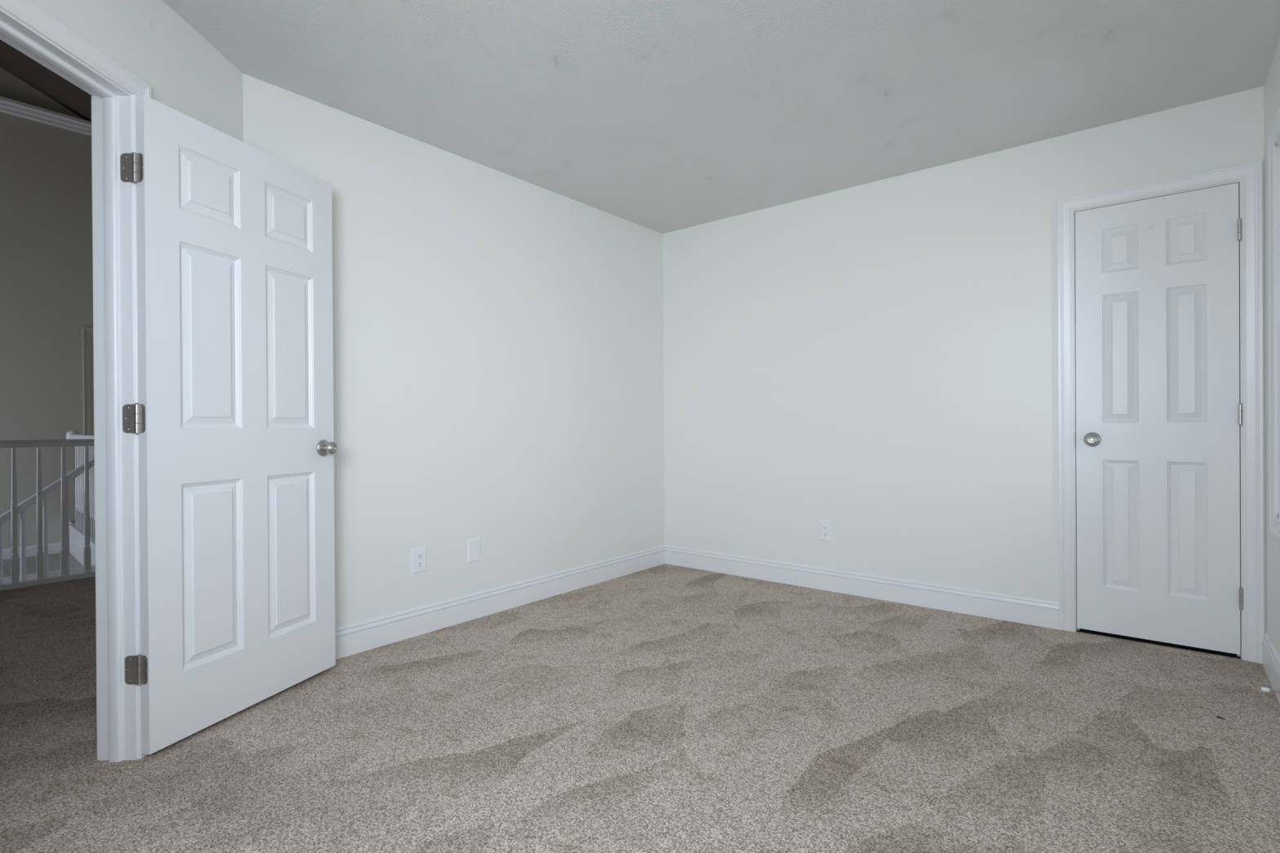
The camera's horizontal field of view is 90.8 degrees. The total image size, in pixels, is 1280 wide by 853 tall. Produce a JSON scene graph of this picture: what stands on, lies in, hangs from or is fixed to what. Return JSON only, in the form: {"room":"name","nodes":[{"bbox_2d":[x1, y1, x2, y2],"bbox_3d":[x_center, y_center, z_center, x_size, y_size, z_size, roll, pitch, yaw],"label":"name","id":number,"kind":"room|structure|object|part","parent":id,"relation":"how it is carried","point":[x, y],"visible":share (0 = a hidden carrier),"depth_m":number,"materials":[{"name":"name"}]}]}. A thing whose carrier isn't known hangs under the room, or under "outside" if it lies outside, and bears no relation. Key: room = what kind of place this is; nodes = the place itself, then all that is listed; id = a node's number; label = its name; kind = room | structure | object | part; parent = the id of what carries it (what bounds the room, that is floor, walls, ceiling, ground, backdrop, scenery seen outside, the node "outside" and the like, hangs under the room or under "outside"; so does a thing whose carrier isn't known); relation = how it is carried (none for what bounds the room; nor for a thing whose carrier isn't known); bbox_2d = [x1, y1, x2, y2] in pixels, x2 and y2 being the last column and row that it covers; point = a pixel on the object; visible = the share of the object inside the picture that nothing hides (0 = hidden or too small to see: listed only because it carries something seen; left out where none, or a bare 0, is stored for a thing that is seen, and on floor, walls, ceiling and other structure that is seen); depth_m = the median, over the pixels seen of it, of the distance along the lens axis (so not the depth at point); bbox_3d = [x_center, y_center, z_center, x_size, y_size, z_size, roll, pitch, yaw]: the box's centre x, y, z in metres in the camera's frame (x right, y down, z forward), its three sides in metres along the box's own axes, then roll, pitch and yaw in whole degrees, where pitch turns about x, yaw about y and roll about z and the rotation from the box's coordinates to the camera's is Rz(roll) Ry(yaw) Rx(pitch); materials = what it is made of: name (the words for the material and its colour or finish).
{"room":"empty bedroom","nodes":[
{"label":"empty bedroom","id":0,"kind":"room"},
{"bbox_2d":[2,552,83,577],"bbox_3d":[-6.190,1.371,4.157,3.329,0.050,4.140,0,0,39],"label":"floor","id":1,"kind":"structure","parent":0,"point":[54,559],"depth_m":6.12,"materials":[{"name":"carpet"}]},
{"bbox_2d":[0,457,94,583],"bbox_3d":[-4.227,0.776,4.107,0.066,1.114,1.050,0,0,39],"label":"stair railing","id":2,"kind":"object","parent":1,"relation":"on","point":[6,516],"visible":0.45,"depth_m":4.30,"materials":[{"name":"white paint"}]},
{"bbox_3d":[-4.228,0.650,4.106,0.066,0.862,1.050,0,0,39],"label":"handrail","id":3,"kind":"part","parent":2,"relation":"part of","materials":[{"name":"white paint"}]},
{"bbox_2d":[3,564,95,582],"bbox_3d":[-5.138,1.194,3.169,0.449,0.294,3.940,0,0,39],"label":"trim","id":4,"kind":"structure","parent":1,"relation":"on","point":[76,570],"depth_m":4.47,"materials":[{"name":"white paint"}]},
{"bbox_2d":[0,39,91,121],"bbox_3d":[-3.560,-4.108,2.782,9.380,2.620,5.600,0,0,39],"label":"ceiling","id":5,"kind":"structure","parent":0,"point":[14,61],"depth_m":6.38,"materials":[{"name":"grey paint"}]},
{"bbox_2d":[0,66,93,549],"bbox_3d":[-7.065,-1.931,5.655,0.100,6.655,5.400,0,0,39],"label":"wall","id":6,"kind":"structure","parent":0,"point":[46,277],"depth_m":6.57,"materials":[{"name":"grey paint"}]},
{"bbox_2d":[2,542,61,559],"bbox_3d":[-7.403,1.298,5.134,0.014,0.106,4.125,0,0,39],"label":"baseboard","id":7,"kind":"structure","parent":6,"relation":"attached to","point":[55,548],"depth_m":6.51,"materials":[{"name":"white paint"}]},
{"bbox_2d":[0,96,91,135],"bbox_3d":[-7.032,-3.228,5.553,0.090,0.120,5.300,0,0,39],"label":"trim","id":8,"kind":"structure","parent":6,"relation":"attached to","point":[7,105],"depth_m":6.56,"materials":[{"name":"white paint"}]},
{"bbox_2d":[69,520,95,566],"bbox_3d":[-4.903,1.170,5.659,3.235,0.325,0.018,0,0,42],"label":"trim","id":9,"kind":"structure","parent":6,"relation":"attached to","point":[77,544],"depth_m":6.27,"materials":[{"name":"white paint"}]},
{"bbox_2d":[66,430,94,545],"bbox_3d":[-4.787,0.521,5.534,2.846,0.974,0.112,0,0,42],"label":"stair railing","id":10,"kind":"object","parent":9,"relation":"on","point":[78,526],"visible":0.34,"depth_m":5.99,"materials":[{"name":"white paint"}]},
{"bbox_3d":[-5.800,0.085,6.454,0.112,0.094,0.112,0,0,42],"label":"rail","id":11,"kind":"part","parent":10,"relation":"part of","materials":[{"name":"white paint"}]},
{"bbox_3d":[-4.791,0.099,5.535,2.690,0.047,0.066,0,0,42],"label":"handrail","id":12,"kind":"part","parent":10,"relation":"part of","materials":[{"name":"white paint"}]},
{"bbox_3d":[-4.777,1.002,5.530,2.830,0.012,0.070,0,0,42],"label":"rail","id":13,"kind":"part","parent":10,"relation":"part of","materials":[{"name":"white paint"}]},
{"bbox_2d":[82,326,93,435],"bbox_3d":[-5.738,-0.021,7.182,0.017,2.130,0.910,0,0,39],"label":"door frame","id":14,"kind":"structure","parent":6,"relation":"attached to","point":[86,331],"depth_m":6.85,"materials":[{"name":"grey paint"}]},
{"bbox_2d":[90,333,93,435],"bbox_3d":[-5.742,0.006,7.186,0.006,2.055,0.780,0,0,39],"label":"door","id":15,"kind":"structure","parent":6,"relation":"in","point":[91,334],"depth_m":6.89,"materials":[{"name":"grey paint"}]},
{"bbox_2d":[31,0,243,142],"bbox_3d":[-1.613,-0.211,1.285,0.115,2.490,2.507,0,0,-1],"label":"wall","id":16,"kind":"structure","parent":0,"point":[184,73],"depth_m":2.09,"materials":[{"name":"paint"}]},
{"bbox_2d":[0,0,151,762],"bbox_3d":[-1.617,-0.028,1.560,0.150,2.122,0.912,0,0,-1],"label":"door frame","id":17,"kind":"structure","parent":16,"relation":"attached to","point":[25,26],"depth_m":1.94,"materials":[{"name":"white paint"}]},
{"bbox_3d":[-1.683,-0.027,1.559,0.017,2.122,0.912,0,0,-1],"label":"hall casing","id":18,"kind":"part","parent":17,"relation":"part of","materials":[{"name":"white paint"}]},
{"bbox_2d":[120,94,337,755],"bbox_3d":[-1.417,-0.005,2.295,0.096,2.034,0.780,0,0,20],"label":"door","id":19,"kind":"structure","parent":16,"relation":"in","point":[233,418],"depth_m":2.20,"materials":[{"name":"white wood"}]},
{"bbox_3d":[-1.278,0.089,2.601,0.045,0.054,0.054,0,0,17],"label":"knob","id":20,"kind":"part","parent":19,"relation":"part of","materials":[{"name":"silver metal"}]},
{"bbox_2d":[242,73,664,628],"bbox_3d":[-0.715,-0.224,3.669,0.115,2.490,2.911,0,0,39],"label":"wall","id":21,"kind":"structure","parent":0,"point":[498,336],"depth_m":3.35,"materials":[{"name":"white paint"}]},
{"bbox_2d":[411,546,426,573],"bbox_3d":[-1.088,0.659,3.110,0.008,0.123,0.080,0,0,39],"label":"wall outlet","id":22,"kind":"object","parent":21,"relation":"attached to","point":[419,565],"visible":1,"depth_m":3.10,"materials":[{"name":"white plastic"}]},
{"bbox_2d":[416,561,422,567],"bbox_3d":[-1.086,0.679,3.108,0.003,0.028,0.034,0,0,39],"label":"receptacle","id":23,"kind":"object","parent":22,"relation":"attached to","point":[419,564],"depth_m":3.11,"materials":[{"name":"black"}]},
{"bbox_2d":[416,553,422,559],"bbox_3d":[-1.086,0.640,3.108,0.003,0.028,0.034,0,0,39],"label":"receptacle","id":24,"kind":"object","parent":22,"relation":"attached to","point":[419,556],"depth_m":3.11,"materials":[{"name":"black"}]},
{"bbox_2d":[467,537,479,562],"bbox_3d":[-0.884,0.659,3.361,0.007,0.122,0.077,0,0,39],"label":"blank plate","id":25,"kind":"object","parent":21,"relation":"attached to","point":[473,544],"visible":1,"depth_m":3.36,"materials":[{"name":"white plastic"}]},
{"bbox_2d":[335,545,665,659],"bbox_3d":[-0.688,0.955,3.595,0.014,0.134,2.776,0,0,39],"label":"baseboard","id":26,"kind":"structure","parent":21,"relation":"attached to","point":[357,637],"depth_m":3.37,"materials":[{"name":"white paint"}]},
{"bbox_2d":[0,564,1279,852],"bbox_3d":[-1.733,1.048,2.050,6.243,0.030,6.508,0,0,39],"label":"floor","id":27,"kind":"structure","parent":0,"point":[664,708],"depth_m":2.03,"materials":[{"name":"beige carpet"}]},
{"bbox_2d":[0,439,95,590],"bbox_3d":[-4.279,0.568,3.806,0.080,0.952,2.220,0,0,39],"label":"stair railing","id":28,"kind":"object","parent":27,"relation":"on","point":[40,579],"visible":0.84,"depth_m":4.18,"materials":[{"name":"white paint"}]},
{"bbox_3d":[-4.289,0.116,3.797,0.066,0.047,2.200,0,0,39],"label":"handrail","id":29,"kind":"part","parent":28,"relation":"part of","materials":[{"name":"white paint"}]},
{"bbox_3d":[-4.277,1.029,3.807,0.080,0.030,2.220,0,0,39],"label":"rail","id":30,"kind":"part","parent":28,"relation":"part of","materials":[{"name":"white paint"}]},
{"bbox_2d":[162,0,1279,233],"bbox_3d":[-0.053,-1.468,1.881,3.198,0.100,4.620,0,0,39],"label":"ceiling","id":31,"kind":"structure","parent":0,"point":[660,116],"depth_m":2.55,"materials":[{"name":"white paint"}]},
{"bbox_2d":[662,85,1266,658],"bbox_3d":[1.661,-0.210,3.978,3.408,2.550,0.800,0,0,39],"label":"wall","id":32,"kind":"structure","parent":0,"point":[877,361],"depth_m":3.61,"materials":[{"name":"white paint"}]},
{"bbox_2d":[819,520,831,542],"bbox_3d":[1.143,0.645,3.886,0.076,0.122,0.008,0,0,39],"label":"wall outlet","id":33,"kind":"object","parent":32,"relation":"attached to","point":[825,527],"visible":1,"depth_m":3.88,"materials":[{"name":"white plastic"}]},
{"bbox_2d":[822,525,827,530],"bbox_3d":[1.141,0.625,3.884,0.034,0.028,0.003,0,0,39],"label":"receptacle","id":34,"kind":"object","parent":33,"relation":"attached to","point":[824,527],"depth_m":3.88,"materials":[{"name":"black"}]},
{"bbox_2d":[664,545,1058,629],"bbox_3d":[1.127,0.942,3.897,2.446,0.134,0.014,0,0,39],"label":"baseboard","id":35,"kind":"structure","parent":32,"relation":"attached to","point":[1022,610],"depth_m":3.67,"materials":[{"name":"white paint"}]},
{"bbox_2d":[1075,182,1243,654],"bbox_3d":[2.350,-0.032,2.887,0.592,2.033,0.093,0,0,39],"label":"door","id":36,"kind":"structure","parent":32,"relation":"in","point":[1159,411],"depth_m":2.88,"materials":[{"name":"white paint"}]},
{"bbox_3d":[2.159,0.063,3.013,0.054,0.054,0.045,0,0,39],"label":"knob","id":37,"kind":"part","parent":36,"relation":"part of","materials":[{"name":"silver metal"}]},
{"bbox_2d":[1057,160,1264,663],"bbox_3d":[2.386,-0.059,2.935,0.726,2.125,0.132,0,0,39],"label":"door frame","id":38,"kind":"structure","parent":32,"relation":"attached to","point":[1249,176],"depth_m":2.71,"materials":[{"name":"white paint"}]},
{"bbox_2d":[1261,687,1279,693],"bbox_3d":[2.263,0.946,2.259,0.054,0.021,0.021,0,0,30],"label":"door stop","id":39,"kind":"object","parent":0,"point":[1263,689],"visible":1,"depth_m":2.26,"materials":[{"name":"white plastic"}]},
{"bbox_3d":[2.268,0.946,2.255,0.032,0.007,0.007,0,0,30],"label":"rod","id":40,"kind":"part","parent":39,"relation":"part of","materials":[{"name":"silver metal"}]},
{"bbox_2d":[1263,37,1279,657],"bbox_3d":[1.232,-0.228,0.845,0.115,2.490,4.830,0,0,39],"label":"wall","id":41,"kind":"structure","parent":0,"point":[1272,84],"depth_m":2.58,"materials":[{"name":"white paint"}]},
{"bbox_2d":[1262,631,1279,703],"bbox_3d":[1.189,0.950,0.889,0.014,0.134,4.600,0,0,39],"label":"baseboard","id":42,"kind":"structure","parent":41,"relation":"attached to","point":[1270,658],"depth_m":2.46,"materials":[{"name":"white paint"}]},
{"bbox_2d":[1267,105,1279,541],"bbox_3d":[2.334,-0.362,2.212,0.132,1.545,0.525,0,0,39],"label":"window","id":43,"kind":"structure","parent":41,"relation":"in","point":[1273,136],"depth_m":2.40,"materials":[{"name":"white paint"}]}
]}

